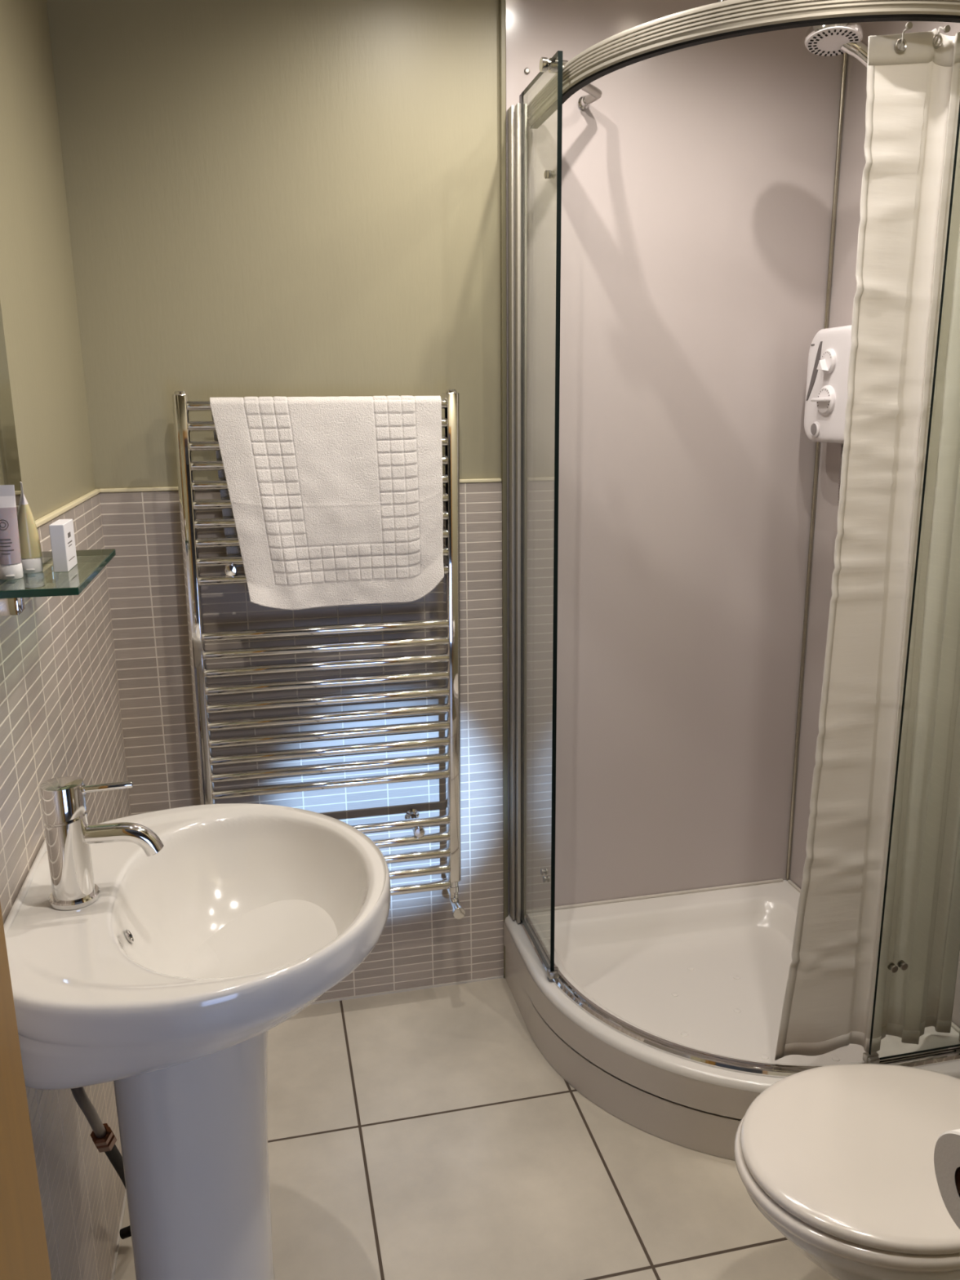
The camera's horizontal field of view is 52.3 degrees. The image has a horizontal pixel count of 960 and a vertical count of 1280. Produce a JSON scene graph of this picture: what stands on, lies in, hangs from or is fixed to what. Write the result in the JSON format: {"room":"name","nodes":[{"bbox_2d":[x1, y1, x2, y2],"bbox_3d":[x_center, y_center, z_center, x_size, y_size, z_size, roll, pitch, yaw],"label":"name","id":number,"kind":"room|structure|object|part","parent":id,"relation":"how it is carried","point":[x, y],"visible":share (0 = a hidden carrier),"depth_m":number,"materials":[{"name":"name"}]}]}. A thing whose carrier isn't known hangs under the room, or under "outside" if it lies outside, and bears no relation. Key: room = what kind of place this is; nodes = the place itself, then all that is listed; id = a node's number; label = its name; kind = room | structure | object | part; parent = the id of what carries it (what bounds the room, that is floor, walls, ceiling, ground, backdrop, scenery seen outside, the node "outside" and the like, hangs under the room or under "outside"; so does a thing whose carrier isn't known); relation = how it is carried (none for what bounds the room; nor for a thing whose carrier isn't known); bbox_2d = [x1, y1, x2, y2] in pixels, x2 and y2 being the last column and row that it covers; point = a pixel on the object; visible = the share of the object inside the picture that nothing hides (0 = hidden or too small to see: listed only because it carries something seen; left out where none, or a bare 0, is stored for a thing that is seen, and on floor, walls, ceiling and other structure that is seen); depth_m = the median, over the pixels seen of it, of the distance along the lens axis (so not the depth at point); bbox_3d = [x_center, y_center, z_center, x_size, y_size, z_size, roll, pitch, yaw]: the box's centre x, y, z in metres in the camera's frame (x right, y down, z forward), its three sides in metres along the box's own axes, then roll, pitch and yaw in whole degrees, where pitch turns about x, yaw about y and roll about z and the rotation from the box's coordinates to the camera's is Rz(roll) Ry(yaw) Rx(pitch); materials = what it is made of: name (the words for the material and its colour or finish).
{"room":"bathroom","nodes":[
{"label":"bathroom","id":0,"kind":"room"},
{"bbox_2d":[0,0,131,1279],"bbox_3d":[-0.650,-0.046,1.219,0.100,2.400,1.758,-4,14,-12],"label":"wall","id":1,"kind":"structure","parent":0,"point":[60,714],"depth_m":1.55,"materials":[{"name":"paint"}]},
{"bbox_2d":[0,301,21,512],"bbox_3d":[-0.571,-0.429,0.976,0.011,0.704,0.655,-4,14,-12],"label":"wall mirror","id":2,"kind":"object","parent":1,"relation":"attached to","point":[10,470],"visible":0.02,"depth_m":1.30,"materials":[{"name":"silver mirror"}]},
{"bbox_2d":[0,548,115,616],"bbox_3d":[-0.553,-0.079,1.268,0.113,0.042,0.324,-4,14,-12],"label":"glass shelf","id":3,"kind":"object","parent":1,"relation":"attached to","point":[11,601],"visible":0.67,"depth_m":1.19,"materials":[{"name":"teal"}]},
{"bbox_2d":[0,484,23,579],"bbox_3d":[-0.570,-0.130,1.174,0.027,0.112,0.028,4,14,18],"label":"toiletry tube","id":4,"kind":"object","parent":3,"relation":"on","point":[11,565],"visible":1,"depth_m":1.17,"materials":[{"name":"white"}]},
{"bbox_2d":[17,481,43,573],"bbox_3d":[-0.566,-0.141,1.219,0.027,0.112,0.028,4,14,19],"label":"toiletry tube","id":5,"kind":"object","parent":3,"relation":"on","point":[29,541],"visible":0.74,"depth_m":1.21,"materials":[{"name":"white"}]},
{"bbox_2d":[48,519,77,572],"bbox_3d":[-0.533,-0.122,1.252,0.017,0.059,0.067,-4,14,-12],"label":"soap box","id":6,"kind":"object","parent":3,"relation":"on","point":[61,531],"visible":1,"depth_m":1.23,"materials":[{"name":"white cardboard"}]},
{"bbox_2d":[35,488,100,528],"bbox_3d":[-0.620,-0.131,1.280,0.010,0.008,1.600,-4,14,-12],"label":"trim","id":7,"kind":"structure","parent":1,"relation":"attached to","point":[51,516],"depth_m":1.66,"materials":[{"name":"beige"}]},
{"bbox_2d":[71,1086,131,1239],"bbox_3d":[-0.553,0.757,1.464,0.044,0.679,0.392,-5,14,-18],"label":"supply pipe","id":8,"kind":"object","parent":1,"relation":"attached to","point":[103,1137],"visible":0.48,"depth_m":1.38,"materials":[{"name":"grey metal"}]},
{"bbox_2d":[111,1190,126,1279],"bbox_3d":[-0.603,1.100,1.575,0.004,0.005,1.596,-4,14,-12],"label":"trim","id":9,"kind":"structure","parent":1,"relation":"attached to","point":[125,1195],"depth_m":1.73,"materials":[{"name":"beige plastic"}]},
{"bbox_2d":[46,0,843,1001],"bbox_3d":[0.005,-0.307,2.280,1.862,2.400,0.101,-4,14,-12],"label":"wall","id":10,"kind":"structure","parent":0,"point":[286,198],"depth_m":2.18,"materials":[{"name":"paint"}]},
{"bbox_2d":[100,478,501,493],"bbox_3d":[-0.374,-0.338,2.135,0.866,0.008,0.010,-4,14,-12],"label":"trim","id":11,"kind":"structure","parent":10,"relation":"attached to","point":[480,480],"depth_m":2.06,"materials":[{"name":"beige"}]},
{"bbox_2d":[172,389,465,919],"bbox_3d":[-0.334,0.071,2.167,0.594,1.209,0.137,-4,14,-12],"label":"towel radiator","id":12,"kind":"object","parent":10,"relation":"attached to","point":[184,426],"visible":0.71,"depth_m":2.14,"materials":[{"name":"silver metal"}]},
{"bbox_3d":[-0.600,0.055,2.086,0.043,1.124,0.043,-4,14,-12],"label":"rail","id":13,"kind":"part","parent":12,"relation":"part of","materials":[{"name":"silver metal"}]},
{"bbox_2d":[209,395,444,609],"bbox_3d":[-0.308,-0.286,2.049,0.469,0.438,0.063,-4,14,-14],"label":"towel","id":14,"kind":"object","parent":12,"relation":"hanging from","point":[335,500],"visible":1,"depth_m":2.03,"materials":[{"name":"fabric"}]},
{"bbox_3d":[-0.063,0.022,2.203,0.043,1.124,0.043,-4,14,-12],"label":"rail","id":15,"kind":"part","parent":12,"relation":"part of","materials":[{"name":"silver metal"}]},
{"bbox_2d":[310,975,503,1004],"bbox_3d":[-0.362,0.894,2.425,0.864,0.005,0.004,-4,14,-12],"label":"trim","id":16,"kind":"structure","parent":10,"relation":"attached to","point":[499,976],"depth_m":2.46,"materials":[{"name":"beige plastic"}]},
{"bbox_2d":[498,0,508,978],"bbox_3d":[0.056,-0.298,2.241,0.011,2.400,0.017,-4,14,-12],"label":"trim","id":17,"kind":"structure","parent":10,"relation":"attached to","point":[502,3],"depth_m":2.19,"materials":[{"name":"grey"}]},
{"bbox_2d":[524,67,529,74],"bbox_3d":[0.098,-1.187,2.038,0.012,0.012,0.004,-4,14,-12],"label":"screw","id":18,"kind":"object","parent":10,"relation":"attached to","point":[526,70],"visible":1,"depth_m":2.04,"materials":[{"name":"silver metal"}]},
{"bbox_2d":[785,53,847,879],"bbox_3d":[0.821,-0.432,2.384,0.009,2.220,0.009,-4,14,-12],"label":"trim","id":19,"kind":"structure","parent":10,"relation":"attached to","point":[845,55],"depth_m":2.40,"materials":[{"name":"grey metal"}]},
{"bbox_2d":[114,977,835,1279],"bbox_3d":[-0.045,1.319,0.863,2.762,0.100,3.500,-4,14,-12],"label":"floor","id":20,"kind":"structure","parent":0,"point":[425,1134],"depth_m":1.89,"materials":[{"name":"tile"}]},
{"bbox_2d":[3,803,391,1279],"bbox_3d":[-0.340,0.718,1.337,0.459,0.852,0.524,-4,14,-12],"label":"basin","id":21,"kind":"object","parent":20,"relation":"on","point":[169,987],"visible":0.93,"depth_m":1.24,"materials":[{"name":"white ceramic"}]},
{"bbox_2d":[40,776,164,910],"bbox_3d":[-0.461,0.242,1.195,0.139,0.152,0.059,-4,14,-12],"label":"tap","id":22,"kind":"object","parent":21,"relation":"on","point":[69,837],"visible":1,"depth_m":1.18,"materials":[{"name":"silver metal"}]},
{"bbox_3d":[-0.455,0.179,1.182,0.066,0.012,0.012,-4,14,-12],"label":"lever","id":23,"kind":"part","parent":22,"relation":"part of","materials":[{"name":"silver metal"}]},
{"bbox_3d":[-0.443,0.246,1.200,0.102,0.047,0.024,-4,14,-12],"label":"spout","id":24,"kind":"part","parent":22,"relation":"part of","materials":[{"name":"silver metal"}]},
{"bbox_3d":[-0.344,0.381,1.256,0.459,0.156,0.524,-4,14,-12],"label":"bowl","id":25,"kind":"part","parent":21,"relation":"part of","materials":[{"name":"white ceramic"}]},
{"bbox_2d":[503,878,959,1159],"bbox_3d":[0.535,0.845,2.209,0.795,0.183,0.788,-4,14,-12],"label":"shower tray","id":26,"kind":"object","parent":20,"relation":"on","point":[706,970],"visible":0.73,"depth_m":2.23,"materials":[{"name":"white ceramic"}]},
{"bbox_2d":[506,0,959,1077],"bbox_3d":[0.457,-0.300,1.857,1.080,2.221,0.399,10,17,36],"label":"shower enclosure","id":27,"kind":"object","parent":26,"relation":"on","point":[722,20],"visible":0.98,"depth_m":1.93,"materials":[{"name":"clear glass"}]},
{"bbox_3d":[0.086,-0.203,2.240,0.030,1.854,0.056,-4,14,-12],"label":"wall post","id":28,"kind":"part","parent":27,"relation":"part of","materials":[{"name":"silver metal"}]},
{"bbox_3d":[0.123,-0.184,2.098,0.009,1.860,0.266,-4,14,-12],"label":"fixed pane","id":29,"kind":"part","parent":27,"relation":"part of","materials":[{"name":"clear glass"}]},
{"bbox_3d":[0.195,-1.100,1.928,0.045,0.035,0.298,4,14,18],"label":"stabiliser arm","id":30,"kind":"part","parent":27,"relation":"part of","materials":[{"name":"silver metal"}]},
{"bbox_3d":[0.465,-1.006,1.655,1.026,0.045,0.321,7,16,30],"label":"head rail","id":31,"kind":"part","parent":27,"relation":"part of","materials":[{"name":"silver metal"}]},
{"bbox_2d":[774,22,959,1060],"bbox_3d":[0.753,-0.071,1.733,0.386,1.815,0.039,-4,14,-12],"label":"shower curtain","id":32,"kind":"object","parent":27,"relation":"hanging from","point":[913,86],"visible":0.98,"depth_m":1.74,"materials":[{"name":"fabric"}]},
{"bbox_3d":[0.846,-0.095,1.700,0.206,1.860,0.006,-4,14,-12],"label":"fixed pane","id":33,"kind":"part","parent":27,"relation":"part of","materials":[{"name":"clear glass"}]},
{"bbox_2d":[733,1063,959,1279],"bbox_3d":[0.726,0.717,1.405,0.749,0.802,0.394,-4,14,-12],"label":"toilet","id":34,"kind":"object","parent":20,"relation":"on","point":[838,1158],"visible":0.99,"depth_m":1.32,"materials":[{"name":"white ceramic"}]},
{"bbox_3d":[0.342,0.085,0.634,1.768,2.400,0.150,-4,14,-12],"label":"wall","id":35,"kind":"structure","parent":0,"visible":0},
{"bbox_2d":[0,902,51,1279],"bbox_3d":[0.094,0.281,0.620,0.851,2.030,0.155,-4,14,-12],"label":"door","id":36,"kind":"structure","parent":35,"relation":"in","point":[24,1252],"depth_m":0.58,"materials":[{"name":"brown wood"}]},
{"bbox_3d":[0.556,0.549,0.924,0.141,0.044,0.094,-4,14,-12],"label":"holder","id":37,"kind":"object","parent":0,"visible":0},
{"bbox_2d":[933,1128,959,1229],"bbox_3d":[0.522,0.559,0.959,0.100,0.169,0.111,-4,14,-12],"label":"toilet roll","id":38,"kind":"object","parent":37,"relation":"on","point":[947,1148],"visible":1,"depth_m":0.97,"materials":[{"name":"white paper"}]},
{"bbox_3d":[1.068,-0.153,1.596,0.100,2.400,1.758,-4,14,-12],"label":"wall","id":39,"kind":"structure","parent":0,"visible":0},
{"bbox_2d":[788,21,959,1028],"bbox_3d":[0.916,-0.334,2.017,0.006,2.240,0.808,-4,14,-12],"label":"wall","id":40,"kind":"structure","parent":39,"relation":"attached to","point":[852,158],"depth_m":2.33,"materials":[{"name":"grey plastic"}]},
{"bbox_2d":[804,324,851,443],"bbox_3d":[0.804,-0.566,2.171,0.115,0.250,0.210,-4,14,-12],"label":"shower","id":41,"kind":"object","parent":40,"relation":"attached to","point":[828,355],"visible":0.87,"depth_m":2.16,"materials":[{"name":"white plastic"}]},
{"bbox_2d":[804,22,867,508],"bbox_3d":[0.762,-0.609,1.989,0.234,1.172,0.228,-7,15,-26],"label":"shower","id":42,"kind":"object","parent":40,"relation":"attached to","point":[826,40],"visible":0.22,"depth_m":1.87,"materials":[{"name":"silver metal"}]},
{"bbox_3d":[0.773,-1.090,1.877,0.158,0.147,0.031,3,14,16],"label":"handle","id":43,"kind":"part","parent":42,"relation":"part of","materials":[{"name":"silver metal"}]}
]}

